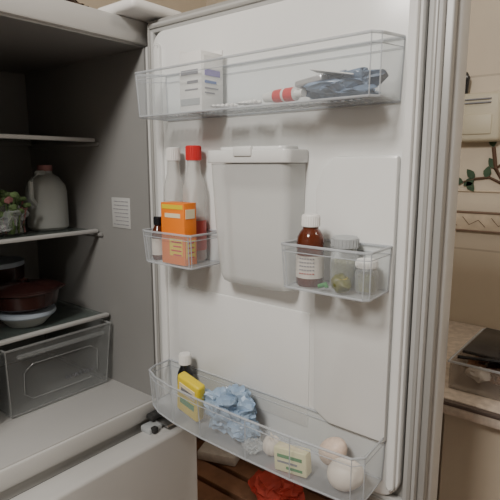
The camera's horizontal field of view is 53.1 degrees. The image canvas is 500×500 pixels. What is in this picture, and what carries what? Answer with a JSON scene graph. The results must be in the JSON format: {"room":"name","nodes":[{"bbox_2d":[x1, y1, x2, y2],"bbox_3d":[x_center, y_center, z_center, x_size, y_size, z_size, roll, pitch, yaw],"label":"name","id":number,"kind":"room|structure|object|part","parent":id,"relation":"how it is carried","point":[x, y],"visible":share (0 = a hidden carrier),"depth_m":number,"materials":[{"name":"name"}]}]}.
{"room":"kitchen","nodes":[
{"label":"kitchen","id":0,"kind":"room"},
{"bbox_2d":[82,0,205,12],"bbox_3d":[-1.062,-0.186,1.095,0.050,2.500,2.750,8,12,38],"label":"wall","id":1,"kind":"structure","parent":0,"point":[182,6],"depth_m":1.89,"materials":[{"name":"beige paint"}]},
{"bbox_2d":[206,0,499,499],"bbox_3d":[1.101,-0.195,1.145,3.350,2.500,0.050,8,12,38],"label":"wall","id":2,"kind":"structure","parent":0,"point":[475,288],"depth_m":1.47,"materials":[{"name":"beige tile"}]},
{"bbox_2d":[455,210,499,233],"bbox_3d":[1.087,-0.027,1.144,3.236,0.060,0.012,8,12,38],"label":"trim","id":3,"kind":"structure","parent":2,"relation":"attached to","point":[473,221],"depth_m":1.47,"materials":[{"name":"tile"}]},
{"bbox_2d":[458,190,499,192],"bbox_3d":[1.103,-0.114,1.121,3.200,0.005,0.005,8,12,38],"label":"trim","id":4,"kind":"structure","parent":2,"relation":"attached to","point":[458,190],"depth_m":1.46,"materials":[{"name":"wood"}]},
{"bbox_2d":[459,142,499,191],"bbox_3d":[0.689,-0.225,1.438,0.210,0.209,0.011,8,12,38],"label":"branch","id":5,"kind":"object","parent":2,"relation":"attached to","point":[492,163],"visible":0.87,"depth_m":1.44,"materials":[{"name":"green plant"}]},
{"bbox_2d":[461,72,499,142],"bbox_3d":[0.649,-0.406,1.415,0.123,0.197,0.050,8,12,38],"label":"junction box","id":6,"kind":"object","parent":2,"relation":"attached to","point":[481,116],"visible":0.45,"depth_m":1.40,"materials":[{"name":"beige plastic"}]},
{"bbox_3d":[0.239,1.247,0.270,3.300,0.050,2.750,8,12,38],"label":"floor","id":7,"kind":"structure","parent":0,"visible":0},
{"bbox_2d":[0,0,470,499],"bbox_3d":[-0.378,0.342,0.878,1.195,1.532,0.620,8,12,38],"label":"refrigerator","id":8,"kind":"object","parent":7,"relation":"on","point":[89,410],"visible":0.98,"depth_m":0.80,"materials":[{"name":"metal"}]},
{"bbox_2d":[0,256,24,282],"bbox_3d":[-0.570,0.079,1.121,0.124,0.116,0.124,8,12,38],"label":"tub","id":9,"kind":"object","parent":8,"relation":"on","point":[11,267],"visible":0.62,"depth_m":1.09,"materials":[{"name":"grey plastic"}]},
{"bbox_2d":[0,190,31,234],"bbox_3d":[-0.496,-0.077,1.009,0.105,0.089,0.111,1,10,7],"label":"bag","id":10,"kind":"object","parent":8,"relation":"on","point":[9,201],"visible":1,"depth_m":0.99,"materials":[{"name":"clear plastic"}]},
{"bbox_2d":[0,304,55,327],"bbox_3d":[-0.464,0.135,1.037,0.118,0.034,0.118,8,12,38],"label":"bowl","id":11,"kind":"object","parent":8,"relation":"on","point":[31,319],"visible":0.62,"depth_m":1.00,"materials":[{"name":"white ceramic"}]},
{"bbox_2d":[0,278,65,313],"bbox_3d":[-0.464,0.087,1.029,0.146,0.060,0.146,-2,10,-9],"label":"cooking pot","id":12,"kind":"object","parent":11,"relation":"on","point":[23,295],"visible":1,"depth_m":0.99,"materials":[{"name":"red ceramic"}]},
{"bbox_2d":[25,165,68,230],"bbox_3d":[-0.451,-0.116,1.092,0.086,0.139,0.100,8,12,38],"label":"plastic jug","id":13,"kind":"object","parent":8,"relation":"on","point":[46,192],"visible":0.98,"depth_m":1.07,"materials":[{"name":"grey plastic"}]},
{"bbox_2d":[0,134,94,145],"bbox_3d":[-0.591,-0.216,0.955,0.280,0.014,0.492,8,12,38],"label":"glass shelf","id":14,"kind":"object","parent":8,"relation":"attached to","point":[5,139],"depth_m":1.08,"materials":[{"name":"grey"}]},
{"bbox_2d":[0,220,97,243],"bbox_3d":[-0.592,-0.025,0.989,0.275,0.014,0.492,8,12,38],"label":"glass shelf","id":15,"kind":"object","parent":8,"relation":"attached to","point":[81,228],"depth_m":1.06,"materials":[{"name":"grey"}]},
{"bbox_2d":[0,299,108,345],"bbox_3d":[-0.583,0.159,1.012,0.300,0.014,0.492,8,12,38],"label":"glass shelf","id":16,"kind":"object","parent":8,"relation":"attached to","point":[94,309],"depth_m":1.07,"materials":[{"name":"grey"}]},
{"bbox_3d":[-0.485,0.227,1.107,0.285,0.140,0.234,8,12,38],"label":"crisper drawer","id":17,"kind":"part","parent":8,"relation":"part of","materials":[{"name":"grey plastic"}]},
{"bbox_2d":[66,0,85,5],"bbox_3d":[-0.458,-0.469,0.958,0.217,0.077,0.300,8,12,38],"label":"folded cloth","id":18,"kind":"object","parent":8,"relation":"on","point":[80,2],"visible":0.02,"depth_m":0.99,"materials":[{"name":"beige fabric"}]},
{"bbox_3d":[-0.334,0.715,0.901,0.076,0.648,0.615,8,12,38],"label":"freezer door","id":19,"kind":"part","parent":8,"relation":"part of","materials":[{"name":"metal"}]},
{"bbox_2d":[152,216,161,259],"bbox_3d":[-0.157,-0.021,0.859,0.024,0.074,0.024,8,12,38],"label":"bottle","id":20,"kind":"object","parent":8,"relation":"in","point":[156,242],"visible":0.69,"depth_m":0.85,"materials":[{"name":"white glass"}]},
{"bbox_2d":[163,147,184,201],"bbox_3d":[-0.132,-0.082,0.872,0.038,0.190,0.038,8,12,38],"label":"vinegar bottle","id":21,"kind":"object","parent":8,"relation":"in","point":[172,153],"visible":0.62,"depth_m":0.85,"materials":[{"name":"white"}]},
{"bbox_2d":[161,201,196,265],"bbox_3d":[-0.117,-0.028,0.822,0.056,0.100,0.028,8,12,38],"label":"carton","id":22,"kind":"object","parent":8,"relation":"in","point":[177,217],"visible":0.98,"depth_m":0.81,"materials":[{"name":"orange cardboard"}]},
{"bbox_2d":[177,351,193,410],"bbox_3d":[-0.117,0.237,0.906,0.030,0.105,0.030,8,12,38],"label":"medicine bottle","id":23,"kind":"object","parent":8,"relation":"in","point":[185,360],"visible":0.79,"depth_m":0.89,"materials":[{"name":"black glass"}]},
{"bbox_2d":[177,371,204,421],"bbox_3d":[-0.102,0.252,0.858,0.068,0.085,0.029,8,12,38],"label":"packet","id":24,"kind":"object","parent":8,"relation":"in","point":[187,383],"visible":0.96,"depth_m":0.85,"materials":[{"name":"yellow cardboard"}]},
{"bbox_2d":[182,145,206,261],"bbox_3d":[-0.093,-0.078,0.842,0.040,0.192,0.040,8,12,38],"label":"sauce bottle","id":25,"kind":"object","parent":8,"relation":"in","point":[192,152],"visible":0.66,"depth_m":0.83,"materials":[{"name":"white"}]},
{"bbox_2d":[179,50,222,111],"bbox_3d":[-0.075,-0.262,0.777,0.048,0.094,0.050,8,12,38],"label":"box","id":26,"kind":"object","parent":8,"relation":"in","point":[201,89],"visible":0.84,"depth_m":0.76,"materials":[{"name":"white cardboard"}]},
{"bbox_2d":[211,103,237,108],"bbox_3d":[-0.038,-0.212,0.739,0.040,0.006,0.020,6,11,31],"label":"blister pack","id":27,"kind":"object","parent":8,"relation":"in","point":[226,105],"visible":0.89,"depth_m":0.73,"materials":[{"name":"metal"}]},
{"bbox_2d":[205,381,259,445],"bbox_3d":[-0.029,0.262,0.823,0.114,0.082,0.068,8,12,38],"label":"plastic bag","id":28,"kind":"object","parent":8,"relation":"in","point":[232,397],"visible":0.88,"depth_m":0.81,"materials":[{"name":"blue plastic"}]},
{"bbox_2d":[236,99,261,105],"bbox_3d":[0.000,-0.208,0.709,0.020,0.006,0.040,-8,12,-38],"label":"blister pack","id":29,"kind":"object","parent":8,"relation":"in","point":[250,102],"visible":0.98,"depth_m":0.70,"materials":[{"name":"metal"}]},
{"bbox_3d":[0.006,-0.048,0.758,0.156,0.213,0.055,8,12,38],"label":"water tank","id":30,"kind":"part","parent":8,"relation":"part of","materials":[{"name":"white plastic"}]},
{"bbox_2d":[262,432,279,455],"bbox_3d":[0.034,0.296,0.766,0.030,0.034,0.029,8,12,38],"label":"garlic bulb","id":31,"kind":"object","parent":8,"relation":"in","point":[268,445],"visible":0.8,"depth_m":0.76,"materials":[{"name":"white food"}]},
{"bbox_2d":[262,87,306,102],"bbox_3d":[0.045,-0.206,0.667,0.018,0.018,0.071,-9,13,-42],"label":"tube","id":32,"kind":"object","parent":8,"relation":"in","point":[289,94],"visible":0.97,"depth_m":0.66,"materials":[{"name":"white plastic"}]},
{"bbox_2d":[274,441,311,477],"bbox_3d":[0.061,0.302,0.721,0.054,0.040,0.019,6,11,32],"label":"pack","id":33,"kind":"object","parent":8,"relation":"in","point":[286,455],"visible":0.99,"depth_m":0.71},
{"bbox_2d":[296,213,323,287],"bbox_3d":[0.081,0.000,0.672,0.038,0.096,0.039,8,12,38],"label":"syrup bottle","id":34,"kind":"object","parent":8,"relation":"in","point":[309,268],"visible":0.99,"depth_m":0.66,"materials":[{"name":"orange glass"}]},
{"bbox_2d":[318,282,328,287],"bbox_3d":[0.095,0.046,0.648,0.016,0.010,0.007,8,12,38],"label":"greens","id":35,"kind":"object","parent":8,"relation":"in","point":[321,285],"visible":1,"depth_m":0.65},
{"bbox_2d":[318,437,346,465],"bbox_3d":[0.119,0.289,0.719,0.042,0.044,0.037,8,12,38],"label":"egg","id":36,"kind":"object","parent":8,"relation":"in","point":[336,444],"visible":0.88,"depth_m":0.70,"materials":[{"name":"beige food"}]},
{"bbox_2d":[295,67,382,99],"bbox_3d":[0.111,-0.209,0.630,0.122,0.039,0.065,8,12,38],"label":"bag","id":37,"kind":"object","parent":8,"relation":"in","point":[348,81],"visible":0.88,"depth_m":0.61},
{"bbox_2d":[330,274,351,292],"bbox_3d":[0.115,0.043,0.635,0.028,0.025,0.024,8,12,38],"label":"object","id":38,"kind":"object","parent":8,"relation":"in","point":[340,283],"visible":1,"depth_m":0.63,"materials":[{"name":"yellow food"}]},
{"bbox_2d":[330,235,359,287],"bbox_3d":[0.125,0.016,0.662,0.037,0.068,0.037,8,12,38],"label":"jar","id":39,"kind":"object","parent":8,"relation":"in","point":[348,267],"visible":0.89,"depth_m":0.65,"materials":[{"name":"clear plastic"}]},
{"bbox_2d":[327,457,364,491],"bbox_3d":[0.130,0.306,0.682,0.051,0.044,0.044,8,12,38],"label":"egg","id":40,"kind":"object","parent":8,"relation":"in","point":[338,474],"visible":0.97,"depth_m":0.67,"materials":[{"name":"white food"}]},
{"bbox_2d":[354,258,378,291],"bbox_3d":[0.149,0.033,0.640,0.029,0.042,0.029,8,12,38],"label":"spice jar","id":41,"kind":"object","parent":8,"relation":"in","point":[361,280],"visible":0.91,"depth_m":0.63,"materials":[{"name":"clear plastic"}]},
{"bbox_2d":[196,423,362,499],"bbox_3d":[0.028,0.807,1.518,0.630,0.400,0.510,8,12,38],"label":"wooden stool","id":42,"kind":"object","parent":7,"relation":"on","point":[215,481],"visible":0.09,"depth_m":1.38,"materials":[{"name":"brown wood"}]},
{"bbox_2d":[197,438,243,465],"bbox_3d":[-0.086,0.596,1.477,0.120,0.030,0.080,3,10,19],"label":"parcel","id":43,"kind":"object","parent":42,"relation":"on","point":[207,451],"visible":0.96,"depth_m":1.45,"materials":[{"name":"brown paper"}]},
{"bbox_2d":[242,469,306,499],"bbox_3d":[0.069,0.602,1.281,0.168,0.080,0.144,8,12,38],"label":"cloth bundle","id":44,"kind":"object","parent":42,"relation":"on","point":[269,486],"visible":0.92,"depth_m":1.25,"materials":[{"name":"red fabric"}]},
{"bbox_2d":[439,320,499,499],"bbox_3d":[0.966,0.706,1.008,3.000,0.770,0.560,8,12,38],"label":"kitchen counter","id":45,"kind":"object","parent":7,"relation":"on","point":[470,462],"depth_m":1.06,"materials":[{"name":"stone"}]},
{"bbox_2d":[447,328,499,386],"bbox_3d":[0.644,0.261,1.088,0.341,0.080,0.279,8,12,38],"label":"storage box","id":46,"kind":"object","parent":45,"relation":"on","point":[484,366],"visible":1,"depth_m":1.10,"materials":[{"name":"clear plastic"}]}
]}

